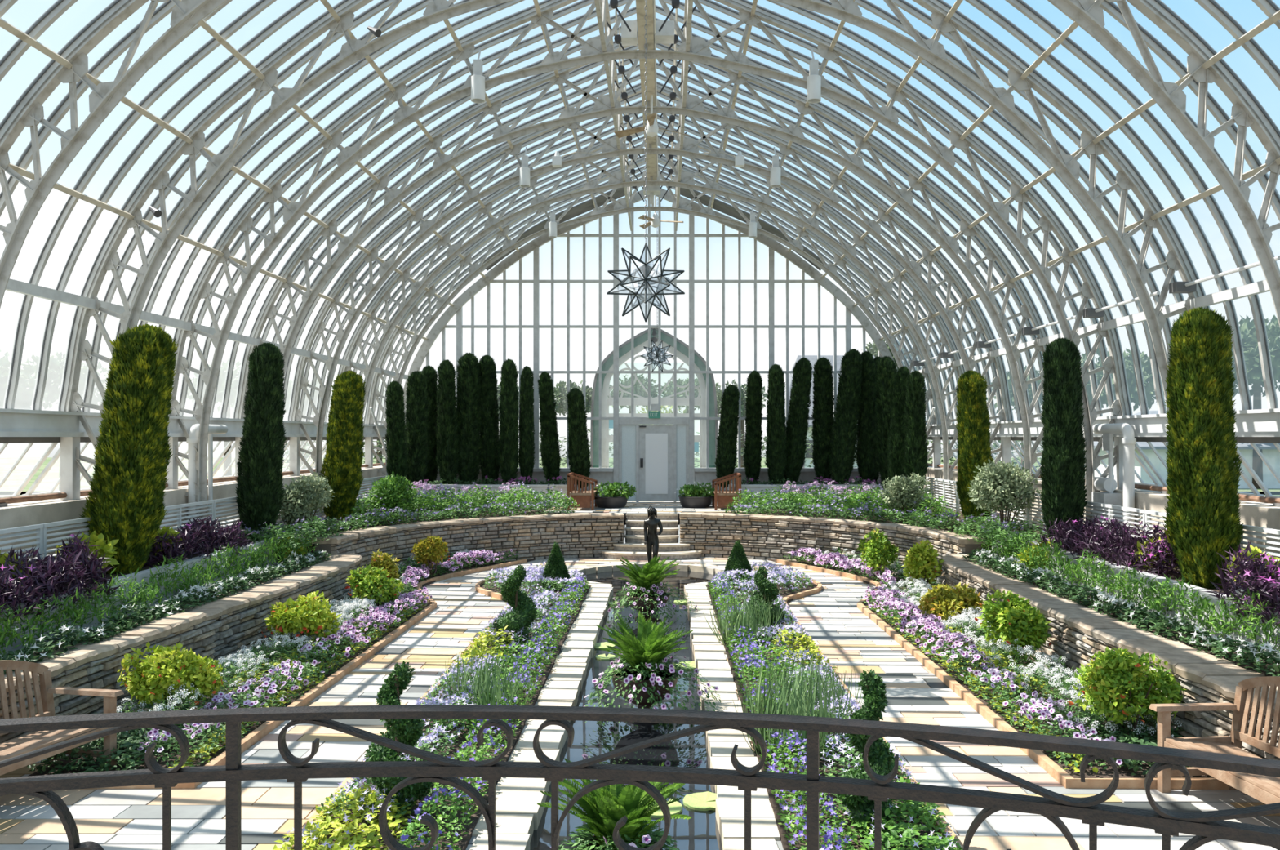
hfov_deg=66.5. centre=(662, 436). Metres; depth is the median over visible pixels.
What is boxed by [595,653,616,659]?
lily pad
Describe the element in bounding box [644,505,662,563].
bronze statue
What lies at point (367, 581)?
bush
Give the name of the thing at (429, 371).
cypress
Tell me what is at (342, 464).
cypress
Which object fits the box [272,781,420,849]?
drift
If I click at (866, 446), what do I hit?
cypress
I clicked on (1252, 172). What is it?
trim
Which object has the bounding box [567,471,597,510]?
slatted bench
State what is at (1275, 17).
trim
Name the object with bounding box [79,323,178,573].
cypress
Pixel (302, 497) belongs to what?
leafy shrub
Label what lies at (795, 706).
clump
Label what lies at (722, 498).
slatted bench
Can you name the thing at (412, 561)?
drift
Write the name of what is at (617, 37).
opener
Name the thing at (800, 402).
cypress
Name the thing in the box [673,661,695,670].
lily pad
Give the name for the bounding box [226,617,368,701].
ground cover
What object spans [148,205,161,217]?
spotlight
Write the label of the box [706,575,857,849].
drift
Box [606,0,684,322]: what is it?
star lantern
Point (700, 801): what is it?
lily pad
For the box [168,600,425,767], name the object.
ground cover
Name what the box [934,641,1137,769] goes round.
drift
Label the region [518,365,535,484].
cypress
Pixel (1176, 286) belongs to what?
pipe
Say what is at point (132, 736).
ground cover
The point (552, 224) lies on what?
pendant light
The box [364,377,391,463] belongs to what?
tree
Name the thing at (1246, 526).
fence panel
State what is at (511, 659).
ground cover
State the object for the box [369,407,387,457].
pole
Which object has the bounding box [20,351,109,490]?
tree
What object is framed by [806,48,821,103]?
pendant light
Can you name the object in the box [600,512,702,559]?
stone steps
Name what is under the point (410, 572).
drift
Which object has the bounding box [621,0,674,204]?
beam
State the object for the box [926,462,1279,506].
pipe
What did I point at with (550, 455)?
cypress
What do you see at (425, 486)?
mound
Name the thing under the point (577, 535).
stone wall
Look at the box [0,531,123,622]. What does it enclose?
foliage
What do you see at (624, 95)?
opener
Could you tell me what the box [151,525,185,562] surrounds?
plant
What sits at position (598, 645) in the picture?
lily pad
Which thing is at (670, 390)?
tree
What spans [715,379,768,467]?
tree
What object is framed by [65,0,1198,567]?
roof truss
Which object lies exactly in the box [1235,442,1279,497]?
window
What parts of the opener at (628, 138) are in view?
rack rod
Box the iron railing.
[0,704,1279,849]
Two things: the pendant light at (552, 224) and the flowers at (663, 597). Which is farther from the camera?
the pendant light at (552, 224)
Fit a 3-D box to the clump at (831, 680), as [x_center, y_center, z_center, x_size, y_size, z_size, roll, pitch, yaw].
[1.415,2.382,9.082,0.859,0.585,0.915,0,0,-27]
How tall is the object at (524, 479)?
0.274 m
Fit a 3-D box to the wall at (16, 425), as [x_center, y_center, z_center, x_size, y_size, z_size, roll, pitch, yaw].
[-7.850,0.945,15.320,1.400,2.510,26.260,0,0,0]
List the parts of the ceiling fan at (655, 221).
blade, blade, motor, rod, blade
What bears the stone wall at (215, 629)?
on the floor at (113, 819)
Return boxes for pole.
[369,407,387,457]
[925,406,934,431]
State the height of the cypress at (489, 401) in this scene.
3.613 m
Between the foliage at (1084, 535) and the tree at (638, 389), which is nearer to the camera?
the foliage at (1084, 535)
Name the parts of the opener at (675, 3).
rack rod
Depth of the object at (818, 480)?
25.77 m
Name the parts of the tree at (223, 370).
crown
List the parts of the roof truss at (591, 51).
gusset plate, gusset plate, gusset plate, gusset plate, gusset plate, gusset plate, gusset plate, gusset plate, gusset plate, gusset plate, gusset plate, gusset plate, gusset plate, gusset plate, gusset plate, gusset plate, gusset plate, gusset plate, gusset plate, gusset plate, gusset plate, gusset plate, gusset plate, gusset plate, gusset plate, gusset plate, gusset plate, gusset plate, gusset plate, gusset plate, gusset plate, gusset plate, gusset plate, gusset plate, gusset plate, gusset plate, gusset plate, gusset plate, gusset plate, gusset plate, gusset plate, gusset plate, gusset plate, gusset plate, gusset plate, gusset plate, gusset plate, gusset plate, gusset plate, gusset plate, gusset plate, gusset plate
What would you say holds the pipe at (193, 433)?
on the floor at (961, 512)
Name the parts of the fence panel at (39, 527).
rail, post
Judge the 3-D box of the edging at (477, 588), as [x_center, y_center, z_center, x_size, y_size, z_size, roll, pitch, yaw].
[-2.740,2.678,11.996,1.206,0.105,13.592,0,0,0]
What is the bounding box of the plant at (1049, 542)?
[1014,538,1052,573]
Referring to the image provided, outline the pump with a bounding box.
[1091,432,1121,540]
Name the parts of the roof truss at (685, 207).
gusset plate, gusset plate, gusset plate, gusset plate, gusset plate, gusset plate, gusset plate, gusset plate, gusset plate, gusset plate, gusset plate, gusset plate, gusset plate, gusset plate, gusset plate, gusset plate, gusset plate, gusset plate, gusset plate, gusset plate, gusset plate, gusset plate, gusset plate, gusset plate, gusset plate, gusset plate, gusset plate, gusset plate, gusset plate, gusset plate, gusset plate, gusset plate, gusset plate, gusset plate, gusset plate, gusset plate, gusset plate, gusset plate, gusset plate, gusset plate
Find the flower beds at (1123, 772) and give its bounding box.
[26,558,1213,849]
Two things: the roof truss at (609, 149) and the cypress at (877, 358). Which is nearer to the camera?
the roof truss at (609, 149)
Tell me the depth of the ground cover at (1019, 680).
10.73 m
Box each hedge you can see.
[282,421,613,469]
[694,426,1042,471]
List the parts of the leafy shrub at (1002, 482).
stem, stem, stem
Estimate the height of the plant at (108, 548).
0.583 m
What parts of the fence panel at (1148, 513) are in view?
post, rail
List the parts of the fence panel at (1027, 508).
post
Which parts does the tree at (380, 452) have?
crown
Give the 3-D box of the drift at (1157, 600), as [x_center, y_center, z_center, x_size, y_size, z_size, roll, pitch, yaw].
[5.367,1.677,10.546,0.598,0.606,10.852,0,0,0]
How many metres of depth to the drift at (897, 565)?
18.23 m
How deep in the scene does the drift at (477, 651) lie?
11.69 m
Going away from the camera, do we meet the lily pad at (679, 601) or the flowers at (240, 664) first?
the flowers at (240, 664)
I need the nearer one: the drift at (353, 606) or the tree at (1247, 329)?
the drift at (353, 606)
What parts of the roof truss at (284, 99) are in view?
gusset plate, gusset plate, gusset plate, gusset plate, gusset plate, gusset plate, gusset plate, gusset plate, gusset plate, gusset plate, gusset plate, gusset plate, gusset plate, gusset plate, gusset plate, gusset plate, gusset plate, gusset plate, gusset plate, gusset plate, gusset plate, gusset plate, gusset plate, gusset plate, gusset plate, gusset plate, gusset plate, gusset plate, gusset plate, gusset plate, gusset plate, gusset plate, gusset plate, gusset plate, gusset plate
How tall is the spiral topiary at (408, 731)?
1.146 m
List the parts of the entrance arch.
post, post, post, post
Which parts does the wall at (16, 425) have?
wall post, wall post, wall post, wall post, wall post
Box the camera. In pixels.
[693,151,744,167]
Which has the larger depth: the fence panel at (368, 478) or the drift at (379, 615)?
the fence panel at (368, 478)
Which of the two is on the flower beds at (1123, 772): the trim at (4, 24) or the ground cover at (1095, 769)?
the ground cover at (1095, 769)
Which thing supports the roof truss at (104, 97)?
attached to the ceiling
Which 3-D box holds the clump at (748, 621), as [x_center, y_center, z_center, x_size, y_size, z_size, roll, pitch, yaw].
[1.114,2.339,12.731,0.952,0.673,1.006,0,0,40]
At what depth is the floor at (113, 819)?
7.92 m
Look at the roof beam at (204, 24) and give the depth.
13.16 m
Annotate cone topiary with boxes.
[540,541,571,590]
[724,538,754,584]
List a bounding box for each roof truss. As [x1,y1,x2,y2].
[0,0,1279,327]
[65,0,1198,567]
[168,0,1125,524]
[238,37,1046,528]
[291,86,1011,517]
[341,126,962,508]
[366,157,941,498]
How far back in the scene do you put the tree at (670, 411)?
39.63 m
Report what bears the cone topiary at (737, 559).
on the flower beds at (1123, 772)
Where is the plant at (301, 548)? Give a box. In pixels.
[275,535,307,562]
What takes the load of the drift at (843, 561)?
on the flower beds at (1123, 772)
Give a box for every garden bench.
[0,660,124,775]
[1149,675,1279,804]
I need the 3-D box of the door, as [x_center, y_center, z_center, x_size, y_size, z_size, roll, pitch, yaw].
[-0.250,0.640,27.399,1.960,2.360,0.202,0,0,0]
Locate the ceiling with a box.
[0,0,1279,424]
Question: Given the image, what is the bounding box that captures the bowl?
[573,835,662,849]
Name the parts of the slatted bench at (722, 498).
leg, leg, rail, seat, rail, panel, rail, leg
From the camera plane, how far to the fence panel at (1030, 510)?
16.36 m
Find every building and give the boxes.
[766,355,875,467]
[1084,410,1279,488]
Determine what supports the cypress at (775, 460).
in the raised planter at (755, 487)
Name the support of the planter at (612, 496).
on the floor at (633, 506)
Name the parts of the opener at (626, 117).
rack rod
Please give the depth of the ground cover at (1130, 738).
8.28 m
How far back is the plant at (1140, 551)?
11.60 m
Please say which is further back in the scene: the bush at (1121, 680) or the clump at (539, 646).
the clump at (539, 646)
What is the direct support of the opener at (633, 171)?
attached to the girder at (618, 118)
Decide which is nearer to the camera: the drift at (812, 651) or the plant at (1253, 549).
the plant at (1253, 549)
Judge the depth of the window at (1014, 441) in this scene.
19.41 m
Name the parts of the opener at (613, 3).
rack rod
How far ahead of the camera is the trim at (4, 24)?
11.14 m
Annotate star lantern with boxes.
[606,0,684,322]
[640,195,674,372]
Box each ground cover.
[26,698,195,774]
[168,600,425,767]
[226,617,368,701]
[433,641,533,736]
[750,640,830,733]
[866,604,1098,773]
[917,619,1054,699]
[991,534,1279,657]
[1066,708,1190,775]
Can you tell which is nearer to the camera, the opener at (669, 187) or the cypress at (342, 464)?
the cypress at (342, 464)
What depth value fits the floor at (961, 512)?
18.04 m
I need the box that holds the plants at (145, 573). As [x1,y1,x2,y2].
[0,532,303,654]
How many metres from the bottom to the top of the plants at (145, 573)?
0.615 m
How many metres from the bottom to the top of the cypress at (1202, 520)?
3.119 m
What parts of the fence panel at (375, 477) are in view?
rail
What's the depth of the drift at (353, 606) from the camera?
13.46 m
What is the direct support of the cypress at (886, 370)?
in the raised planter at (755, 487)
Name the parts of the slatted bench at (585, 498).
leg, leg, rail, rail, panel, seat, rail, leg, leg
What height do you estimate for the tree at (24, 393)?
5.087 m
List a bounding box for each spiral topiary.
[364,660,435,818]
[490,564,537,647]
[747,565,785,635]
[835,668,894,839]
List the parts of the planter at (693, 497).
pot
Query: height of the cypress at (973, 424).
2.962 m
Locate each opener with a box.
[606,9,633,65]
[609,0,631,31]
[613,27,635,93]
[614,58,637,118]
[620,104,640,157]
[623,84,639,139]
[625,141,643,188]
[626,134,642,173]
[627,156,644,201]
[658,0,679,31]
[658,5,696,65]
[659,28,680,93]
[659,59,691,118]
[659,88,689,138]
[659,115,686,157]
[660,124,686,173]
[660,142,678,188]
[660,164,684,201]
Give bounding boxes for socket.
[641,265,650,275]
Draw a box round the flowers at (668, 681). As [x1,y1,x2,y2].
[610,665,679,705]
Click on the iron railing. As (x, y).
(1208, 826)
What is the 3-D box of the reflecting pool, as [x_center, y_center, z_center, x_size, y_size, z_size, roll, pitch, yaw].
[-0.250,2.986,12.750,4.400,0.628,16.500,0,0,0]
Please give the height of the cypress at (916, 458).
2.934 m
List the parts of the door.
panel, handle, inset panel, panel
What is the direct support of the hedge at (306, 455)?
on the ground at (25, 464)
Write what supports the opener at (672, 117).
attached to the girder at (689, 3)
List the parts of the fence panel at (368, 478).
rail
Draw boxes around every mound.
[317,497,573,533]
[407,480,533,510]
[728,497,979,533]
[771,479,888,507]
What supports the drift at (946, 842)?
on the flower beds at (1123, 772)
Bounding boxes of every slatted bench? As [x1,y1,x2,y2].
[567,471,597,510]
[711,471,741,510]
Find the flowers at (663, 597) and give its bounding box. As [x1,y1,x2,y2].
[623,591,669,612]
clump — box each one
[441,645,538,719]
[506,646,557,666]
[702,589,786,647]
[732,654,852,764]
[761,658,862,717]
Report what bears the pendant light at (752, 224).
hanging from the roof truss at (685, 207)
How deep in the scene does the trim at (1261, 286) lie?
13.31 m
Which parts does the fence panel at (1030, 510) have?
post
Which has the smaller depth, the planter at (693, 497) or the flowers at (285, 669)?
the flowers at (285, 669)
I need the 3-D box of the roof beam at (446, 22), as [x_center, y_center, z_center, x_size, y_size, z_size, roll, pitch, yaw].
[-3.018,-5.797,14.775,0.076,0.073,25.150,0,0,0]
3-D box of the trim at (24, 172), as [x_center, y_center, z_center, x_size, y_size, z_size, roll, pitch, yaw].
[-6.601,-2.731,14.775,0.079,0.080,25.150,0,0,0]
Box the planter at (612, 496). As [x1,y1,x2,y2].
[594,480,636,507]
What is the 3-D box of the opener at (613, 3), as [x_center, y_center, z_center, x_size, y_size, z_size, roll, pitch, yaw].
[-0.730,-6.212,13.627,0.579,1.076,0.113,0,0,0]
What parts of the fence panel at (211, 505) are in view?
post, rail, post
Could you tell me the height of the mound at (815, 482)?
0.696 m
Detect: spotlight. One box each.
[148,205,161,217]
[367,26,381,37]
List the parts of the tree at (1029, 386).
crown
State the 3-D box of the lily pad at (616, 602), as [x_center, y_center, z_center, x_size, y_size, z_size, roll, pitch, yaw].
[-0.792,2.795,16.367,0.296,0.040,0.300,0,0,-12]
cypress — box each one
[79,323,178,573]
[234,342,288,539]
[319,370,366,519]
[384,380,408,488]
[404,369,428,487]
[421,364,438,484]
[435,359,460,484]
[455,352,482,484]
[478,354,500,484]
[497,358,519,484]
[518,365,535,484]
[537,370,560,484]
[565,386,591,488]
[714,384,739,488]
[742,369,763,484]
[764,363,787,484]
[783,356,813,484]
[810,356,835,484]
[829,348,862,484]
[854,350,877,484]
[873,355,880,482]
[874,355,897,488]
[886,365,910,481]
[902,369,928,493]
[955,369,994,522]
[1039,337,1087,548]
[1161,306,1244,588]
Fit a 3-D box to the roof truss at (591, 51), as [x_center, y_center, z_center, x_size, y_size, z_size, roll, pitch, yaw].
[-0.250,-2.673,14.620,14.457,8.825,0.124,0,0,0]
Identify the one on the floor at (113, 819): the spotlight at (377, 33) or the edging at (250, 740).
the edging at (250, 740)
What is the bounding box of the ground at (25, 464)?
[0,457,1279,496]
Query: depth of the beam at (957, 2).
14.17 m
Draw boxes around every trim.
[0,17,453,306]
[0,160,427,340]
[5,278,409,379]
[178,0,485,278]
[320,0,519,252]
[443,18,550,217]
[482,187,823,271]
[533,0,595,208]
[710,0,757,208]
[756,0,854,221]
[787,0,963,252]
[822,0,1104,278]
[853,9,1279,306]
[880,157,1279,340]
[918,279,1270,373]
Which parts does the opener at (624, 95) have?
rack rod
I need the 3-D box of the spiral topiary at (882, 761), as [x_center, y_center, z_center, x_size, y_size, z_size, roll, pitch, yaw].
[1.353,2.144,6.522,0.413,1.172,0.441,0,0,-10]
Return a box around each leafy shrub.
[276,471,334,527]
[365,470,418,524]
[877,472,933,524]
[968,458,1042,531]
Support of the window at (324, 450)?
in the wall at (16, 425)
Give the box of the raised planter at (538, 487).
[422,484,577,506]
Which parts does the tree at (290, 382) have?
crown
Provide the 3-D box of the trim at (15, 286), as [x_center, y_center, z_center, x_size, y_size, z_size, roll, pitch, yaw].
[-7.090,-1.650,14.775,0.070,0.120,25.150,0,0,0]
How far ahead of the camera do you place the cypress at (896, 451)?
23.71 m
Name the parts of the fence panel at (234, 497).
post, rail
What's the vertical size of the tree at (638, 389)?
5.354 m
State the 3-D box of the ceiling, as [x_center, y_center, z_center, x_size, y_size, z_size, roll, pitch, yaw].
[-0.250,-3.721,14.825,14.554,6.891,25.250,0,0,0]
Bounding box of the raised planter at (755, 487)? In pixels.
[727,483,884,506]
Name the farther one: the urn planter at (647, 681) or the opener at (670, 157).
the opener at (670, 157)
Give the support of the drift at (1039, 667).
on the flower beds at (1123, 772)
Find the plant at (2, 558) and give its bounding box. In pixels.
[0,550,31,602]
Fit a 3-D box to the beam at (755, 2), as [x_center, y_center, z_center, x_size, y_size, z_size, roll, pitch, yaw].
[1.343,-6.316,14.775,0.070,0.066,25.150,0,0,0]
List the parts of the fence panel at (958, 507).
post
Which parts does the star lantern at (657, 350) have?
chain, lead frame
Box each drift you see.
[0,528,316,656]
[0,548,332,673]
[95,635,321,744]
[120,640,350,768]
[226,511,343,551]
[262,574,413,657]
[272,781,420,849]
[309,586,433,659]
[313,653,505,826]
[386,576,590,849]
[394,548,507,578]
[401,548,519,591]
[446,625,514,676]
[469,582,559,653]
[484,560,586,593]
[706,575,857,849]
[710,560,813,595]
[733,584,813,652]
[770,626,837,677]
[774,648,938,825]
[781,546,897,590]
[788,546,941,587]
[835,775,963,849]
[860,586,975,660]
[880,577,1026,657]
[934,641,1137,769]
[954,510,1048,552]
[960,547,1279,675]
[966,635,1186,740]
[977,529,1279,657]
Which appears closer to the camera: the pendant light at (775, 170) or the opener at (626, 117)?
the opener at (626, 117)
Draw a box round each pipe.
[0,462,385,506]
[186,423,227,523]
[912,255,1279,365]
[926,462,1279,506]
[1092,422,1136,537]
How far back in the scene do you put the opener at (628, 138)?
19.81 m
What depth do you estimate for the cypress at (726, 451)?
26.02 m
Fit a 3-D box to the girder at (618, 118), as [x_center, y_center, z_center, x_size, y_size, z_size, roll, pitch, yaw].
[-0.870,-6.220,14.718,0.060,0.950,25.064,0,0,0]
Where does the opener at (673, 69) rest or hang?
attached to the girder at (689, 3)
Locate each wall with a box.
[0,408,408,559]
[0,553,362,742]
[311,511,986,584]
[403,188,897,502]
[906,408,1279,575]
[941,553,1279,759]
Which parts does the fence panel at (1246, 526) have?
post, rail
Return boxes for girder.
[594,0,632,231]
[675,0,693,231]
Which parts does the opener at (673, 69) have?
rack rod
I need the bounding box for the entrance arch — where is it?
[590,328,717,467]
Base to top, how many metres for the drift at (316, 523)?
0.508 m
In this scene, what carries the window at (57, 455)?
in the wall at (16, 425)
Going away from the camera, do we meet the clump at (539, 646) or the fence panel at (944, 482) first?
the clump at (539, 646)
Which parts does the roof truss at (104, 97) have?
gusset plate, gusset plate, gusset plate, gusset plate, gusset plate, gusset plate, gusset plate, gusset plate, gusset plate, gusset plate, gusset plate, gusset plate, gusset plate, gusset plate, gusset plate, gusset plate, gusset plate, gusset plate, gusset plate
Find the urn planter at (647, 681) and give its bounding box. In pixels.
[583,610,722,725]
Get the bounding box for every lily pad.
[594,641,615,648]
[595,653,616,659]
[608,600,624,605]
[650,798,682,817]
[673,599,687,604]
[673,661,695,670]
[683,791,716,810]
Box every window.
[0,442,57,497]
[22,442,96,496]
[177,440,233,481]
[206,440,287,479]
[282,440,326,471]
[311,441,362,469]
[942,440,958,458]
[990,440,1035,473]
[1012,440,1085,478]
[1083,440,1162,486]
[1134,441,1263,496]
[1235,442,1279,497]
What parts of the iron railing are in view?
post, rail, rail, post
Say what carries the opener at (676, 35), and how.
attached to the girder at (689, 3)
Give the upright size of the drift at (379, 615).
0.329 m
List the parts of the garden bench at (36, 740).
rail, rail, leg, rail, arm, leg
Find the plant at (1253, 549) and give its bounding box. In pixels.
[1226,544,1279,594]
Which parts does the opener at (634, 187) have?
rack rod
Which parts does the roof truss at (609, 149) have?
gusset plate, gusset plate, gusset plate, gusset plate, gusset plate, gusset plate, gusset plate, gusset plate, gusset plate, gusset plate, gusset plate, gusset plate, gusset plate, gusset plate, gusset plate, gusset plate, gusset plate, gusset plate, gusset plate, gusset plate, gusset plate, gusset plate, gusset plate, gusset plate, gusset plate, gusset plate, gusset plate, gusset plate, gusset plate, gusset plate, gusset plate, gusset plate, gusset plate, gusset plate, gusset plate, gusset plate, gusset plate, gusset plate, gusset plate, gusset plate, gusset plate, gusset plate, gusset plate, gusset plate, gusset plate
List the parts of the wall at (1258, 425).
wall post, wall post, wall post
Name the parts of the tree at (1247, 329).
crown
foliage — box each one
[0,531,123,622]
[142,513,254,567]
[1031,514,1182,577]
[1201,537,1279,625]
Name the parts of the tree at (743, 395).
crown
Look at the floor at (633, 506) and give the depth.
24.61 m
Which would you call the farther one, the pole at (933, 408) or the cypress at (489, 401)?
the cypress at (489, 401)
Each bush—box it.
[117,641,224,710]
[261,590,342,653]
[345,564,405,605]
[368,549,401,589]
[410,535,449,577]
[856,528,898,581]
[901,538,944,594]
[917,582,983,628]
[974,586,1052,672]
[1066,646,1186,737]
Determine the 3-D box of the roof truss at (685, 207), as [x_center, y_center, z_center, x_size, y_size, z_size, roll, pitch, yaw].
[-0.250,-2.673,24.500,14.457,8.825,0.124,0,0,0]
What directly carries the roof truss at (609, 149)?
attached to the ceiling
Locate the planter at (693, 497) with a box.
[675,480,714,507]
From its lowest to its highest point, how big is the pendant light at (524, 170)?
0.804 m
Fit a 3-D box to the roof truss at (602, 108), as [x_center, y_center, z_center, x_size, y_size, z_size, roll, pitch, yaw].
[-0.250,-2.673,17.090,14.457,8.825,0.124,0,0,0]
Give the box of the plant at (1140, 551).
[1133,536,1177,572]
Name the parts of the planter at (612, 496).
pot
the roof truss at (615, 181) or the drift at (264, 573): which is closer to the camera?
the drift at (264, 573)
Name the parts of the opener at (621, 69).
rack rod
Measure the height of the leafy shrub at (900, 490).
1.158 m
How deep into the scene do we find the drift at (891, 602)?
12.94 m
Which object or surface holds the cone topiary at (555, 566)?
on the flower beds at (1123, 772)
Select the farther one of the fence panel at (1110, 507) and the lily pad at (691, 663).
the fence panel at (1110, 507)
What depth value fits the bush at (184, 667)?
8.87 m
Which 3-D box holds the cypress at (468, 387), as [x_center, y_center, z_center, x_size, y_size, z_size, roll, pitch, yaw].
[-5.215,-0.455,26.199,0.858,3.650,0.789,0,0,-16]
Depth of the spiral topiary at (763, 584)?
13.02 m
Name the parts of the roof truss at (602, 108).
gusset plate, gusset plate, gusset plate, gusset plate, gusset plate, gusset plate, gusset plate, gusset plate, gusset plate, gusset plate, gusset plate, gusset plate, gusset plate, gusset plate, gusset plate, gusset plate, gusset plate, gusset plate, gusset plate, gusset plate, gusset plate, gusset plate, gusset plate, gusset plate, gusset plate, gusset plate, gusset plate, gusset plate, gusset plate, gusset plate, gusset plate, gusset plate, gusset plate, gusset plate, gusset plate, gusset plate, gusset plate, gusset plate, gusset plate, gusset plate, gusset plate, gusset plate, gusset plate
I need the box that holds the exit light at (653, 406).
[650,404,661,410]
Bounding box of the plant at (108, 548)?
[55,529,119,571]
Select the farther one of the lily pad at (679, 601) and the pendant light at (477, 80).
the lily pad at (679, 601)
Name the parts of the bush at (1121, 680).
stem, stem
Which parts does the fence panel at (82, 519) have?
post, rail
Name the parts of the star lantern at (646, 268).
lead frame, chain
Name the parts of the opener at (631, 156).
rack rod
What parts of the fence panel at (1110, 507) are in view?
post, rail, post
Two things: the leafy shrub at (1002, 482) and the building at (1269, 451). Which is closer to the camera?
the leafy shrub at (1002, 482)
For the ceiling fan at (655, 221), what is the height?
0.860 m
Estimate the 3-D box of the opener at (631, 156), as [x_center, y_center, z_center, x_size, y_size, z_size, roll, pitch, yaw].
[-0.730,-6.212,21.037,0.579,1.076,0.113,0,0,0]
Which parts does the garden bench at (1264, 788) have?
leg, arm, rail, leg, rail, rail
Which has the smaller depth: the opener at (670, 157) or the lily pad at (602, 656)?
the lily pad at (602, 656)
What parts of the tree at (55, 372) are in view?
crown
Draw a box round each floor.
[0,491,1279,502]
[0,556,1279,849]
[182,502,1231,582]
[543,501,761,524]
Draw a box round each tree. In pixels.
[0,349,48,409]
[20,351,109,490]
[186,357,241,475]
[284,376,332,469]
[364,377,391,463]
[496,379,519,421]
[553,379,592,415]
[608,373,657,413]
[636,405,686,425]
[653,377,721,413]
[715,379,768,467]
[865,336,921,371]
[986,364,1044,470]
[1080,347,1164,410]
[1231,315,1279,488]
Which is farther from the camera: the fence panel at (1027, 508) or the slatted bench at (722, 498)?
the slatted bench at (722, 498)
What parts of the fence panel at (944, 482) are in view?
post, rail, post, post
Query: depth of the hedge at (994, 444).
37.12 m
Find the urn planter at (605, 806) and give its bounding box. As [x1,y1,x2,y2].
[537,758,692,849]
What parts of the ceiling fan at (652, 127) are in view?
blade, blade, rod, motor, blade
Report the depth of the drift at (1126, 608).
10.31 m
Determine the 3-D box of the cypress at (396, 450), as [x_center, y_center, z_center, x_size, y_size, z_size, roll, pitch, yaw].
[-6.350,0.010,23.291,0.552,2.724,0.591,0,0,24]
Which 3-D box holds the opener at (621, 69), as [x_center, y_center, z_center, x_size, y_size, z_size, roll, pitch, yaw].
[-0.730,-6.212,16.096,0.579,1.076,0.113,0,0,0]
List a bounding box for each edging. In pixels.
[76,558,527,789]
[281,574,528,849]
[775,558,1238,790]
[782,575,963,848]
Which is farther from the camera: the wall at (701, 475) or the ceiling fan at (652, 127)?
the wall at (701, 475)
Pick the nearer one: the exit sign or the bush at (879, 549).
the bush at (879, 549)
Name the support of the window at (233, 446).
in the wall at (16, 425)
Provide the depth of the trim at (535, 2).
16.76 m
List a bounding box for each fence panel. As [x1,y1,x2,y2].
[0,524,43,580]
[40,517,96,573]
[160,500,213,551]
[210,496,243,537]
[311,491,325,519]
[355,477,373,508]
[373,475,387,497]
[924,476,930,497]
[930,477,956,512]
[956,485,961,513]
[989,494,1028,531]
[1028,493,1047,533]
[1083,500,1146,552]
[1144,510,1235,578]
[1236,524,1279,560]
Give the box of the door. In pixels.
[618,417,688,502]
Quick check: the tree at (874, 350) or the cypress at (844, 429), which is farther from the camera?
the tree at (874, 350)
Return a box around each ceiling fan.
[613,94,689,137]
[638,195,683,228]
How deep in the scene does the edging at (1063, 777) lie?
9.03 m
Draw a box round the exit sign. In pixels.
[648,411,660,417]
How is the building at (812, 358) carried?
on the ground at (25, 464)
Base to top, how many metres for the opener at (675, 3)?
1.076 m
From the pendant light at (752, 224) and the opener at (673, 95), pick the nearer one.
the opener at (673, 95)
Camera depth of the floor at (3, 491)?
33.21 m
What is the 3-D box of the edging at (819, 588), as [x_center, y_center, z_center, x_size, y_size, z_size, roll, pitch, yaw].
[2.240,2.678,11.996,1.206,0.105,13.592,0,0,0]
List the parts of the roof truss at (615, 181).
gusset plate, gusset plate, gusset plate, gusset plate, gusset plate, gusset plate, gusset plate, gusset plate, gusset plate, gusset plate, gusset plate, gusset plate, gusset plate, gusset plate, gusset plate, gusset plate, gusset plate, gusset plate, gusset plate, gusset plate, gusset plate, gusset plate, gusset plate, gusset plate, gusset plate, gusset plate, gusset plate, gusset plate, gusset plate, gusset plate, gusset plate, gusset plate, gusset plate, gusset plate, gusset plate, gusset plate, gusset plate, gusset plate, gusset plate, gusset plate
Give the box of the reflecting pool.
[470,561,780,849]

